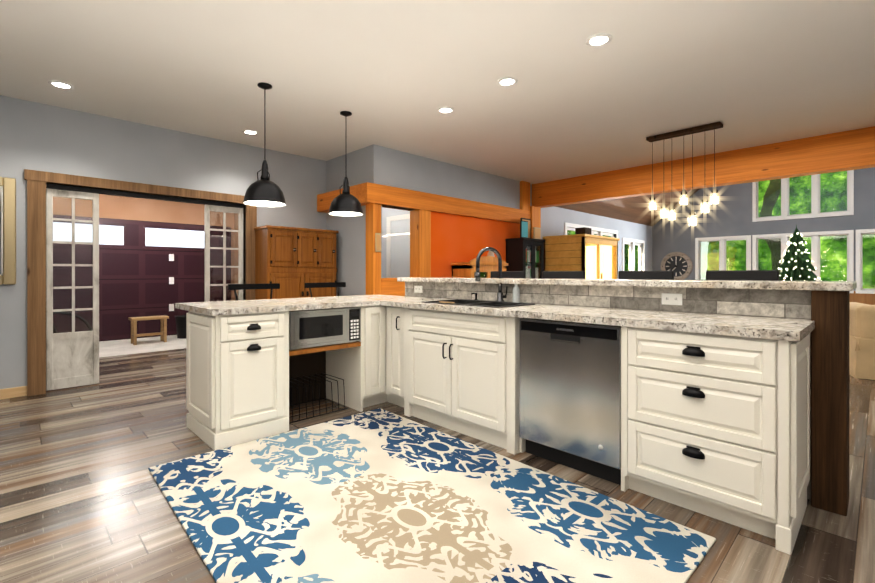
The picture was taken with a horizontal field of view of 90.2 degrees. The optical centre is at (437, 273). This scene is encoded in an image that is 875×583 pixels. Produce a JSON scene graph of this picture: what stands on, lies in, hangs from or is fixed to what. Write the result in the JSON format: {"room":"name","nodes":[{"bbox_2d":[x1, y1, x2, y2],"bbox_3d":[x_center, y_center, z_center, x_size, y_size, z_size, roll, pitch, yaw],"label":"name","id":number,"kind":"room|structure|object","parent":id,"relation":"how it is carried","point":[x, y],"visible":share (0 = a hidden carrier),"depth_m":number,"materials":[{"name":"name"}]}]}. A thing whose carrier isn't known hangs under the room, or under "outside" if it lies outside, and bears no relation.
{"room":"kitchen","nodes":[
{"label":"kitchen","id":0,"kind":"room"},
{"bbox_2d":[99,335,185,357],"bbox_3d":[-5.997,1.179,6.149,6.800,0.060,2.200,0,0,-44],"label":"floor","id":1,"kind":"structure","parent":0,"point":[126,346],"depth_m":6.95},
{"bbox_2d":[128,315,168,344],"bbox_3d":[-4.785,0.932,7.227,0.520,0.430,0.280,0,0,-44],"label":"bench","id":2,"kind":"object","parent":1,"relation":"on","point":[162,333],"visible":1,"depth_m":7.17,"materials":[{"name":"brown wood"}]},
{"bbox_2d":[175,315,185,338],"bbox_3d":[-4.518,0.952,7.812,0.325,0.390,0.330,0,0,-44],"label":"bucket","id":3,"kind":"object","parent":1,"relation":"on","point":[181,325],"visible":0.54,"depth_m":7.68,"materials":[{"name":"black plastic"}]},
{"bbox_2d":[53,194,233,300],"bbox_3d":[-6.540,-0.182,6.701,6.800,2.660,0.150,0,0,-44],"label":"wall","id":4,"kind":"structure","parent":0,"point":[126,208],"depth_m":7.87,"materials":[{"name":"paint"}]},
{"bbox_2d":[53,215,230,340],"bbox_3d":[-5.977,0.103,7.112,4.980,2.090,0.050,0,0,-44],"label":"garage door","id":5,"kind":"structure","parent":4,"relation":"in","point":[148,268],"depth_m":7.74,"materials":[{"name":"purple plastic"}]},
{"bbox_2d":[0,95,325,388],"bbox_3d":[-4.447,-0.239,3.620,8.070,2.780,0.120,0,0,-44],"label":"wall","id":6,"kind":"structure","parent":0,"point":[36,136],"depth_m":4.58,"materials":[{"name":"grey paint"}]},
{"bbox_2d":[0,177,15,284],"bbox_3d":[-4.160,-0.389,3.787,0.715,0.980,0.040,0,0,-44],"label":"picture","id":7,"kind":"object","parent":6,"relation":"attached to","point":[7,231],"visible":1,"depth_m":3.98,"materials":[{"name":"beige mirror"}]},
{"bbox_2d":[0,386,26,399],"bbox_3d":[-4.803,1.104,3.177,6.940,0.095,0.013,0,0,-44],"label":"baseboard","id":8,"kind":"structure","parent":6,"relation":"attached to","point":[13,392],"depth_m":4.03,"materials":[{"name":"brown wood"}]},
{"bbox_2d":[46,188,98,390],"bbox_3d":[-3.669,0.154,4.391,0.410,1.968,0.040,0,0,-44],"label":"french door","id":9,"kind":"structure","parent":6,"relation":"in","point":[72,358],"depth_m":4.38,"materials":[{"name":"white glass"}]},
{"bbox_2d":[24,169,256,395],"bbox_3d":[-3.131,0.087,4.885,2.180,2.125,0.160,0,0,-44],"label":"door frame","id":10,"kind":"structure","parent":6,"relation":"attached to","point":[37,185],"depth_m":4.17,"materials":[{"name":"brown wood"}]},
{"bbox_2d":[204,204,242,301],"bbox_3d":[-2.640,0.153,5.402,0.445,1.968,0.040,0,0,-44],"label":"french door","id":11,"kind":"structure","parent":6,"relation":"in","point":[220,209],"depth_m":5.39,"materials":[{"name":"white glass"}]},
{"bbox_2d":[234,144,380,299],"bbox_3d":[-2.434,-0.242,7.264,0.150,2.780,4.800,0,0,-44],"label":"wall","id":12,"kind":"structure","parent":0,"point":[360,166],"depth_m":5.86,"materials":[{"name":"grey paint"}]},
{"bbox_2d":[295,307,362,350],"bbox_3d":[-1.015,0.419,3.565,0.618,0.284,0.470,0,0,-44],"label":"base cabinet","id":13,"kind":"object","parent":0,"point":[315,327],"depth_m":3.39,"materials":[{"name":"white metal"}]},
{"bbox_2d":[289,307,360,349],"bbox_3d":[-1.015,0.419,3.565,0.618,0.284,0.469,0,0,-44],"label":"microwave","id":14,"kind":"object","parent":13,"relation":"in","point":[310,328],"depth_m":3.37,"materials":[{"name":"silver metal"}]},
{"bbox_2d":[382,207,409,277],"bbox_3d":[-0.608,-0.243,7.263,0.145,2.780,2.000,0,0,-44],"label":"wall","id":15,"kind":"structure","parent":0,"point":[395,243],"depth_m":7.24,"materials":[{"name":"white paint"}]},
{"bbox_2d":[0,348,874,582],"bbox_3d":[2.148,1.181,3.776,17.700,0.060,12.600,0,0,-44],"label":"floor","id":16,"kind":"structure","parent":0,"point":[83,499],"depth_m":2.26,"materials":[{"name":"brown wood"}]},
{"bbox_2d":[53,312,92,332],"bbox_3d":[-5.067,0.638,5.059,1.691,1.044,0.261,0,0,-44],"label":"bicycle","id":17,"kind":"object","parent":16,"relation":"on","point":[82,319],"depth_m":5.43,"materials":[{"name":"black"}]},
{"bbox_2d":[183,307,294,450],"bbox_3d":[-1.477,0.711,3.216,0.522,0.880,0.621,0,0,-44],"label":"base cabinet","id":18,"kind":"object","parent":16,"relation":"on","point":[240,365],"depth_m":3.00,"materials":[{"name":"white wood"}]},
{"bbox_2d":[175,296,378,314],"bbox_3d":[-1.278,0.251,3.579,1.335,0.040,0.880,0,0,-44],"label":"countertop","id":19,"kind":"structure","parent":18,"relation":"on","point":[215,307],"depth_m":3.37,"materials":[{"name":"grey stone"}]},
{"bbox_2d":[228,283,279,299],"bbox_3d":[-1.674,0.626,4.157,0.500,1.051,0.434,0,0,-44],"label":"metal stool","id":20,"kind":"object","parent":16,"relation":"on","point":[271,286],"visible":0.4,"depth_m":4.30,"materials":[{"name":"black metal"}]},
{"bbox_2d":[254,225,338,299],"bbox_3d":[-1.837,0.281,5.750,1.000,1.735,0.422,0,0,-44],"label":"hutch","id":21,"kind":"object","parent":16,"relation":"on","point":[292,261],"visible":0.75,"depth_m":5.54,"materials":[{"name":"brown wood"}]},
{"bbox_2d":[305,282,345,296],"bbox_3d":[-1.117,0.626,4.704,0.500,1.051,0.434,0,0,-44],"label":"metal stool","id":22,"kind":"object","parent":16,"relation":"on","point":[325,284],"visible":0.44,"depth_m":4.85,"materials":[{"name":"black metal"}]},
{"bbox_2d":[323,303,378,411],"bbox_3d":[-0.750,0.710,3.929,0.262,0.880,0.621,0,0,-44],"label":"base cabinet","id":23,"kind":"object","parent":16,"relation":"on","point":[350,374],"depth_m":3.72,"materials":[{"name":"white wood"}]},
{"bbox_2d":[379,303,406,415],"bbox_3d":[-0.149,0.711,3.843,0.625,0.880,0.384,0,0,-44],"label":"base cabinet","id":24,"kind":"object","parent":16,"relation":"on","point":[392,317],"depth_m":3.73,"materials":[{"name":"white wood"}]},
{"bbox_2d":[317,181,540,295],"bbox_3d":[0.090,-0.242,7.113,3.840,2.780,1.248,0,0,-44],"label":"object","id":25,"kind":"object","parent":16,"relation":"on","point":[373,197],"visible":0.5,"depth_m":6.01,"materials":[{"name":"orange wood"}]},
{"bbox_2d":[375,233,380,251],"bbox_3d":[-0.750,-0.391,5.492,0.080,0.240,0.016,0,0,-44],"label":"light switch","id":26,"kind":"object","parent":25,"relation":"attached to","point":[377,242],"visible":1,"depth_m":5.48,"materials":[{"name":"beige plastic"}]},
{"bbox_2d":[148,408,715,582],"bbox_3d":[-0.249,1.146,2.221,1.660,0.011,2.480,0,0,-43],"label":"rug","id":27,"kind":"object","parent":16,"relation":"on","point":[379,495],"visible":0.97,"depth_m":2.04,"materials":[{"name":"fabric"}]},
{"bbox_2d":[407,307,518,454],"bbox_3d":[0.325,0.711,3.360,0.625,0.880,1.101,0,0,-44],"label":"base cabinet","id":28,"kind":"object","parent":16,"relation":"on","point":[463,366],"depth_m":3.05,"materials":[{"name":"white wood"}]},
{"bbox_2d":[451,251,507,277],"bbox_3d":[0.683,0.383,6.631,0.920,1.530,0.467,0,0,-44],"label":"desk","id":29,"kind":"object","parent":16,"relation":"on","point":[488,263],"visible":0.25,"depth_m":6.45,"materials":[{"name":"brown wood"}]},
{"bbox_2d":[490,271,524,277],"bbox_3d":[0.604,0.563,4.586,0.466,1.176,0.464,0,0,-44],"label":"bar stool","id":30,"kind":"object","parent":16,"relation":"on","point":[511,274],"visible":0.06,"depth_m":4.70,"materials":[{"name":"black"}]},
{"bbox_2d":[506,218,544,277],"bbox_3d":[1.519,0.097,7.524,0.655,2.100,0.362,0,0,-44],"label":"display cabinet","id":31,"kind":"object","parent":16,"relation":"on","point":[525,251],"visible":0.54,"depth_m":7.38,"materials":[{"name":"black wood"}]},
{"bbox_2d":[543,271,584,278],"bbox_3d":[1.073,0.564,4.108,0.466,1.176,0.464,0,0,-44],"label":"bar stool","id":32,"kind":"object","parent":16,"relation":"on","point":[566,274],"visible":0.04,"depth_m":4.22,"materials":[{"name":"black"}]},
{"bbox_2d":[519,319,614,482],"bbox_3d":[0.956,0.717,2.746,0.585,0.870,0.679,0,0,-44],"label":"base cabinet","id":33,"kind":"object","parent":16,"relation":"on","point":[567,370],"depth_m":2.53,"materials":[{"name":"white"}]},
{"bbox_2d":[519,318,620,484],"bbox_3d":[0.945,0.717,2.742,0.566,0.870,0.646,0,0,-44],"label":"dishwasher","id":34,"kind":"object","parent":33,"relation":"in","point":[570,372],"depth_m":2.52,"materials":[{"name":"silver metal"}]},
{"bbox_2d":[543,227,619,278],"bbox_3d":[2.804,0.136,8.446,1.460,2.020,0.847,0,0,-44],"label":"tall cabinet","id":35,"kind":"object","parent":16,"relation":"on","point":[589,253],"visible":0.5,"depth_m":8.10,"materials":[{"name":"brown wood"}]},
{"bbox_2d":[618,271,673,279],"bbox_3d":[1.613,0.564,3.559,0.466,1.176,0.464,0,0,-44],"label":"bar stool","id":36,"kind":"object","parent":16,"relation":"on","point":[667,275],"visible":0.12,"depth_m":3.69,"materials":[{"name":"black"}]},
{"bbox_2d":[615,327,810,554],"bbox_3d":[1.414,0.712,2.254,0.620,0.880,0.705,0,0,-44],"label":"base cabinet","id":37,"kind":"object","parent":16,"relation":"on","point":[726,401],"depth_m":1.99,"materials":[{"name":"white wood"}]},
{"bbox_2d":[335,295,818,342],"bbox_3d":[0.398,0.247,3.278,0.635,0.048,3.660,0,0,-44],"label":"countertop","id":38,"kind":"structure","parent":37,"relation":"on","point":[701,322],"depth_m":2.36,"materials":[{"name":"beige stone"}]},
{"bbox_2d":[475,247,510,302],"bbox_3d":[0.440,0.009,3.478,0.253,0.444,0.171,0,0,-44],"label":"faucet","id":39,"kind":"object","parent":38,"relation":"on","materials":[{"name":"silver metal"}]},
{"bbox_2d":[512,280,519,302],"bbox_3d":[0.613,0.138,3.417,0.070,0.184,0.058,0,0,-44],"label":"soap bottle","id":40,"kind":"object","parent":38,"relation":"on","point":[516,291],"depth_m":3.40,"materials":[{"name":"white plastic"}]},
{"bbox_2d":[397,277,856,290],"bbox_3d":[0.934,0.061,3.399,0.480,0.040,3.356,0,0,-44],"label":"countertop","id":41,"kind":"structure","parent":37,"relation":"on","point":[728,285],"depth_m":2.59,"materials":[{"name":"grey stone"}]},
{"bbox_2d":[706,270,778,280],"bbox_3d":[2.089,0.565,3.073,0.466,1.176,0.464,0,0,-44],"label":"bar stool","id":42,"kind":"object","parent":16,"relation":"on","point":[771,275],"visible":0.1,"depth_m":3.20,"materials":[{"name":"black metal"}]},
{"bbox_2d":[777,225,819,280],"bbox_3d":[5.983,0.168,7.256,1.212,1.960,1.189,0,0,-44],"label":"fir","id":43,"kind":"object","parent":16,"relation":"on","point":[796,264],"visible":0.42,"depth_m":7.15,"materials":[{"name":"green plant"}]},
{"bbox_2d":[849,302,874,379],"bbox_3d":[5.751,0.717,4.673,2.164,0.855,1.050,0,0,31],"label":"sofa","id":44,"kind":"object","parent":16,"relation":"on","point":[862,344],"visible":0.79,"depth_m":4.75,"materials":[{"name":"fabric"}]},
{"bbox_2d":[0,0,874,183],"bbox_3d":[0.007,-1.677,1.672,11.700,0.100,12.600,0,0,-44],"label":"ceiling","id":45,"kind":"structure","parent":0,"point":[397,74],"depth_m":3.53,"materials":[{"name":"white paint"}]},
{"bbox_2d":[48,80,73,88],"bbox_3d":[-3.240,-1.623,3.752,0.168,0.011,0.168,0,0,1],"label":"recessed light","id":46,"kind":"object","parent":45,"relation":"in","point":[59,84],"depth_m":3.75,"materials":[{"name":"white"}]},
{"bbox_2d":[242,130,257,134],"bbox_3d":[-2.154,-1.624,5.015,0.168,0.011,0.168,0,0,37],"label":"recessed light","id":47,"kind":"object","parent":45,"relation":"in","point":[251,132],"depth_m":5.02,"materials":[{"name":"white"}]},
{"bbox_2d":[243,82,285,206],"bbox_3d":[-1.494,-1.115,3.772,0.352,1.027,0.352,0,0,-44],"label":"pendant light","id":48,"kind":"object","parent":45,"relation":"hanging from","point":[264,191],"visible":1,"depth_m":3.71,"materials":[{"name":"black metal"}]},
{"bbox_2d":[328,111,362,215],"bbox_3d":[-0.929,-1.115,4.425,0.352,1.027,0.352,0,0,-44],"label":"pendant light","id":49,"kind":"object","parent":45,"relation":"hanging from","point":[345,203],"visible":1,"depth_m":4.34,"materials":[{"name":"black metal"}]},
{"bbox_2d":[437,107,453,113],"bbox_3d":[0.081,-1.623,4.337,0.168,0.011,0.168,0,0,37],"label":"recessed light","id":50,"kind":"object","parent":45,"relation":"in","point":[444,110],"depth_m":4.34,"materials":[{"name":"white"}]},
{"bbox_2d":[497,77,517,85],"bbox_3d":[0.592,-1.623,3.689,0.168,0.011,0.168,0,0,37],"label":"recessed light","id":51,"kind":"object","parent":45,"relation":"in","point":[505,81],"depth_m":3.69,"materials":[{"name":"white"}]},
{"bbox_2d":[586,33,611,46],"bbox_3d":[1.123,-1.622,3.033,0.168,0.011,0.168,0,0,37],"label":"recessed light","id":52,"kind":"object","parent":45,"relation":"in","point":[599,40],"depth_m":3.02,"materials":[{"name":"white"}]},
{"bbox_2d":[646,121,722,226],"bbox_3d":[2.803,-1.080,4.977,0.150,1.099,0.760,0,0,-44],"label":"chandelier","id":53,"kind":"object","parent":45,"relation":"hanging from","point":[670,214],"visible":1,"depth_m":4.94,"materials":[{"name":"black"}]},
{"bbox_2d":[532,126,874,207],"bbox_3d":[5.119,-1.420,4.673,0.200,0.420,9.720,0,0,-44],"label":"beam","id":54,"kind":"structure","parent":45,"relation":"attached to","point":[841,151],"depth_m":5.82,"materials":[{"name":"brown wood"}]},
{"bbox_2d":[381,146,651,277],"bbox_3d":[2.602,-0.244,8.929,9.430,2.780,0.120,0,0,-44],"label":"wall","id":55,"kind":"structure","parent":0,"point":[456,238],"depth_m":6.78,"materials":[{"name":"orange paint"}]},
{"bbox_2d":[564,222,617,237],"bbox_3d":[3.431,0.015,9.712,2.510,2.100,0.125,0,0,-44],"label":"window","id":56,"kind":"structure","parent":55,"relation":"in","point":[567,226],"depth_m":9.71,"materials":[{"name":"white"}]},
{"bbox_2d":[622,238,643,270],"bbox_3d":[5.037,0.104,11.289,1.410,1.980,0.125,0,0,-44],"label":"window","id":57,"kind":"structure","parent":55,"relation":"in","point":[631,242],"depth_m":11.23,"materials":[{"name":"white"}]},
{"bbox_2d":[554,189,698,225],"bbox_3d":[7.320,-3.167,6.748,6.050,3.890,9.840,0,0,-44],"label":"ceiling","id":58,"kind":"structure","parent":0,"point":[632,209],"depth_m":10.39,"materials":[{"name":"brown wood"}]},
{"bbox_2d":[652,167,874,304],"bbox_3d":[9.376,-2.154,8.851,0.170,6.600,9.720,0,0,-44],"label":"wall","id":59,"kind":"structure","parent":0,"point":[730,214],"depth_m":10.75,"materials":[{"name":"paint"}]},
{"bbox_2d":[661,252,692,279],"bbox_3d":[6.421,-0.197,11.725,0.057,0.780,0.780,0,0,-44],"label":"wall clock","id":60,"kind":"object","parent":59,"relation":"attached to","point":[680,264],"visible":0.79,"depth_m":11.68,"materials":[{"name":"black metal"}]},
{"bbox_2d":[695,170,874,293],"bbox_3d":[9.167,-1.004,9.018,0.135,2.850,6.800,0,0,-44],"label":"window","id":61,"kind":"structure","parent":59,"relation":"in","point":[814,213],"depth_m":9.79,"materials":[{"name":"white"}]},
{"label":"outside","id":62,"kind":"structure","parent":0,"visible":0},
{"bbox_2d":[567,230,609,236],"bbox_3d":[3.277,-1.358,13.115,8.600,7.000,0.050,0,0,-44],"label":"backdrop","id":63,"kind":"structure","parent":62,"point":[571,232],"depth_m":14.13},
{"bbox_2d":[610,171,874,288],"bbox_3d":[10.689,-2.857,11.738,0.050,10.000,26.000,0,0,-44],"label":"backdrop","id":64,"kind":"structure","parent":62,"point":[731,245],"depth_m":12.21,"materials":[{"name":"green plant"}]}
]}

